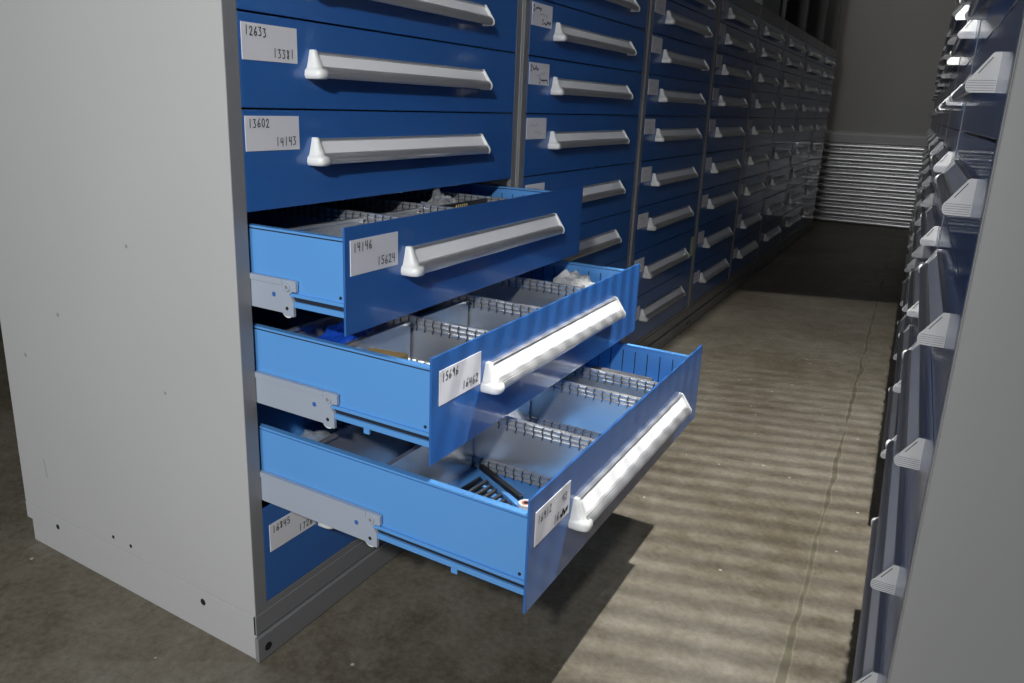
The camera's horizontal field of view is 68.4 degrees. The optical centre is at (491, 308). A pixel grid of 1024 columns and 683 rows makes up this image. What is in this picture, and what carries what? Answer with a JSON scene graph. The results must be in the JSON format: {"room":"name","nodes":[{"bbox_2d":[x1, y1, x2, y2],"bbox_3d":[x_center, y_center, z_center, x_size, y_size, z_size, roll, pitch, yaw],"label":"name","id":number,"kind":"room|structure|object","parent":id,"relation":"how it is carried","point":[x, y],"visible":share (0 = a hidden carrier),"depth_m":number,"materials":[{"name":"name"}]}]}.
{"room":"parts storage room","nodes":[
{"label":"parts storage room","id":0,"kind":"room"},
{"bbox_2d":[0,220,910,682],"bbox_3d":[0.273,0.364,2.516,7.681,0.018,12.253,11,17,29],"label":"floor","id":1,"kind":"structure","parent":0,"point":[740,555],"depth_m":1.65,"materials":[{"name":"concrete"}]},
{"bbox_2d":[0,0,702,662],"bbox_3d":[-0.245,-0.205,1.592,1.283,1.529,0.916,11,17,29],"label":"cabinet","id":2,"kind":"object","parent":1,"relation":"on","point":[193,192],"depth_m":1.33,"materials":[{"name":"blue metal"}]},
{"bbox_2d":[317,321,375,343],"bbox_3d":[-0.245,0.072,1.305,0.102,0.104,0.157,11,17,29],"label":"plastic bag","id":3,"kind":"object","parent":2,"relation":"in","point":[334,333],"visible":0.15,"depth_m":1.27,"materials":[{"name":"blue plastic"}]},
{"bbox_2d":[368,348,407,359],"bbox_3d":[-0.177,0.113,1.203,0.069,0.082,0.055,8,16,21],"label":"cardboard box","id":4,"kind":"object","parent":2,"relation":"in","point":[387,352],"visible":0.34,"depth_m":1.20,"materials":[{"name":"brown cardboard"}]},
{"bbox_2d":[460,477,480,489],"bbox_3d":[-0.075,0.319,1.267,0.008,0.008,0.185,13,18,34],"label":"rod","id":5,"kind":"object","parent":2,"relation":"in","point":[478,479],"visible":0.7,"depth_m":1.31,"materials":[{"name":"black metal"}]},
{"bbox_2d":[468,479,487,491],"bbox_3d":[-0.060,0.321,1.262,0.008,0.008,0.174,13,18,34],"label":"rod","id":6,"kind":"object","parent":2,"relation":"in","point":[485,481],"visible":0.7,"depth_m":1.31,"materials":[{"name":"black metal"}]},
{"bbox_2d":[475,484,491,494],"bbox_3d":[-0.051,0.325,1.248,0.008,0.008,0.168,13,18,34],"label":"rod","id":7,"kind":"object","parent":2,"relation":"in","point":[489,486],"visible":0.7,"depth_m":1.29,"materials":[{"name":"black metal"}]},
{"bbox_2d":[484,489,496,497],"bbox_3d":[-0.038,0.328,1.239,0.008,0.008,0.148,13,18,34],"label":"rod","id":8,"kind":"object","parent":2,"relation":"in","point":[493,491],"visible":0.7,"depth_m":1.28,"materials":[{"name":"black metal"}]},
{"bbox_2d":[492,493,501,499],"bbox_3d":[-0.027,0.331,1.228,0.008,0.008,0.143,13,18,34],"label":"rod","id":9,"kind":"object","parent":2,"relation":"in","point":[499,495],"visible":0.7,"depth_m":1.27,"materials":[{"name":"black metal"}]},
{"bbox_2d":[479,464,522,500],"bbox_3d":[0.015,0.304,1.323,0.010,0.014,0.140,-7,17,-29],"label":"bar","id":10,"kind":"object","parent":2,"relation":"in","point":[482,467],"visible":0.9,"depth_m":1.31,"materials":[{"name":"black metal"}]},
{"bbox_2d":[518,499,527,510],"bbox_3d":[0.047,0.328,1.086,0.022,0.108,0.022,11,17,29],"label":"tube","id":11,"kind":"object","parent":2,"relation":"in","point":[523,504],"visible":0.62,"depth_m":1.07,"materials":[{"name":"white plastic"}]},
{"bbox_2d":[553,269,593,286],"bbox_3d":[0.185,-0.035,1.732,0.144,0.115,0.165,11,17,29],"label":"plastic bag","id":12,"kind":"object","parent":2,"relation":"in","point":[574,278],"visible":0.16,"depth_m":1.70,"materials":[{"name":"grey"}]},
{"bbox_2d":[591,366,652,380],"bbox_3d":[0.279,0.188,1.675,0.141,0.086,0.054,11,17,29],"label":"divider","id":13,"kind":"object","parent":2,"relation":"in","point":[594,367],"visible":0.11,"depth_m":1.68,"materials":[{"name":"grey metal"}]},
{"bbox_2d":[517,0,651,341],"bbox_3d":[-0.010,-0.435,2.471,0.764,1.529,0.890,11,17,29],"label":"cabinet","id":14,"kind":"object","parent":1,"relation":"on","point":[585,61],"visible":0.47,"depth_m":2.23,"materials":[{"name":"blue metal"}]},
{"bbox_2d":[624,0,720,348],"bbox_3d":[0.434,-0.617,3.199,0.764,1.529,0.857,11,17,29],"label":"cabinet","id":15,"kind":"object","parent":1,"relation":"on","point":[682,33],"visible":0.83,"depth_m":2.98,"materials":[{"name":"blue metal"}]},
{"bbox_2d":[690,236,694,255],"bbox_3d":[0.914,-0.286,3.439,0.001,0.090,0.048,11,17,29],"label":"sticky note","id":16,"kind":"object","parent":15,"relation":"attached to","point":[692,238],"visible":0.86,"depth_m":3.44,"materials":[{"name":"green"}]},
{"bbox_2d":[687,0,760,325],"bbox_3d":[0.851,-0.787,3.883,0.764,1.529,0.783,11,17,29],"label":"cabinet","id":17,"kind":"object","parent":1,"relation":"on","point":[738,24],"visible":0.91,"depth_m":3.66,"materials":[{"name":"blue metal"}]},
{"bbox_2d":[728,5,786,294],"bbox_3d":[1.234,-0.944,4.512,0.764,1.529,0.724,11,17,29],"label":"cabinet","id":18,"kind":"object","parent":1,"relation":"on","point":[772,27],"visible":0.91,"depth_m":4.29,"materials":[{"name":"blue metal"}]},
{"bbox_2d":[754,0,780,15],"bbox_3d":[1.412,-1.772,4.277,0.373,0.201,0.457,11,17,29],"label":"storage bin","id":19,"kind":"object","parent":18,"relation":"on","point":[772,5],"visible":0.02,"depth_m":4.21,"materials":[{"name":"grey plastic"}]},
{"bbox_2d":[756,21,807,272],"bbox_3d":[1.615,-1.100,5.137,0.764,1.529,0.775,11,17,29],"label":"cabinet","id":20,"kind":"object","parent":1,"relation":"on","point":[795,42],"visible":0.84,"depth_m":4.92,"materials":[{"name":"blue metal"}]},
{"bbox_2d":[779,0,842,49],"bbox_3d":[2.128,-2.330,5.484,0.512,0.697,2.355,11,17,29],"label":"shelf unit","id":21,"kind":"object","parent":20,"relation":"on","point":[820,19],"visible":0.35,"depth_m":5.76,"materials":[{"name":"grey metal"}]},
{"bbox_2d":[779,34,824,254],"bbox_3d":[2.022,-1.267,5.806,0.764,1.529,0.830,11,17,29],"label":"cabinet","id":22,"kind":"object","parent":1,"relation":"on","point":[814,53],"visible":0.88,"depth_m":5.58,"materials":[{"name":"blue metal"}]},
{"bbox_2d":[798,44,836,239],"bbox_3d":[2.425,-1.432,6.467,0.764,1.529,0.754,11,17,29],"label":"cabinet","id":23,"kind":"object","parent":1,"relation":"on","point":[829,62],"visible":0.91,"depth_m":6.25,"materials":[{"name":"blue metal"}]},
{"bbox_2d":[906,46,945,275],"bbox_3d":[3.142,-0.936,4.728,0.764,1.529,0.887,10,17,28],"label":"cabinet","id":24,"kind":"object","parent":1,"relation":"on","point":[937,92],"visible":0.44,"depth_m":4.82,"materials":[{"name":"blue metal"}]},
{"bbox_2d":[909,57,942,230],"bbox_3d":[3.572,-1.124,5.478,0.764,1.529,0.887,10,17,27],"label":"cabinet","id":25,"kind":"object","parent":1,"relation":"on","point":[912,223],"visible":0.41,"depth_m":5.58,"materials":[{"name":"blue metal"}]},
{"bbox_2d":[911,65,940,217],"bbox_3d":[4.003,-1.312,6.228,0.764,1.529,0.887,10,17,28],"label":"cabinet","id":26,"kind":"object","parent":1,"relation":"on","point":[939,66],"visible":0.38,"depth_m":6.33,"materials":[{"name":"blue metal"}]},
{"bbox_2d":[881,0,980,458],"bbox_3d":[1.421,-0.184,1.726,0.764,1.529,0.887,10,17,28],"label":"cabinet","id":27,"kind":"object","parent":1,"relation":"on","point":[965,45],"visible":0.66,"depth_m":1.85,"materials":[{"name":"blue metal"}]},
{"bbox_2d":[893,0,969,359],"bbox_3d":[1.851,-0.372,2.477,0.764,1.529,0.887,10,17,28],"label":"cabinet","id":28,"kind":"object","parent":1,"relation":"on","point":[952,66],"visible":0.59,"depth_m":2.56,"materials":[{"name":"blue metal"}]},
{"bbox_2d":[900,5,963,318],"bbox_3d":[2.282,-0.560,3.227,0.764,1.529,0.887,10,17,28],"label":"cabinet","id":29,"kind":"object","parent":1,"relation":"on","point":[945,78],"visible":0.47,"depth_m":3.29,"materials":[{"name":"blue metal"}]},
{"bbox_2d":[904,5,959,278],"bbox_3d":[2.712,-0.748,3.977,0.764,1.529,0.887,10,17,28],"label":"cabinet","id":30,"kind":"object","parent":1,"relation":"on","point":[914,228],"visible":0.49,"depth_m":4.08,"materials":[{"name":"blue metal"}]},
{"bbox_2d":[852,0,1023,682],"bbox_3d":[0.991,0.004,0.976,0.764,1.529,0.887,10,17,28],"label":"cabinet","id":31,"kind":"object","parent":1,"relation":"on","point":[943,600],"visible":1,"depth_m":0.81,"materials":[{"name":"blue metal"}]},
{"bbox_2d":[813,0,958,229],"bbox_3d":[3.315,-2.324,7.030,7.681,3.018,0.131,11,17,29],"label":"wall","id":32,"kind":"structure","parent":0,"point":[889,52],"depth_m":6.95,"materials":[{"name":"paint"}]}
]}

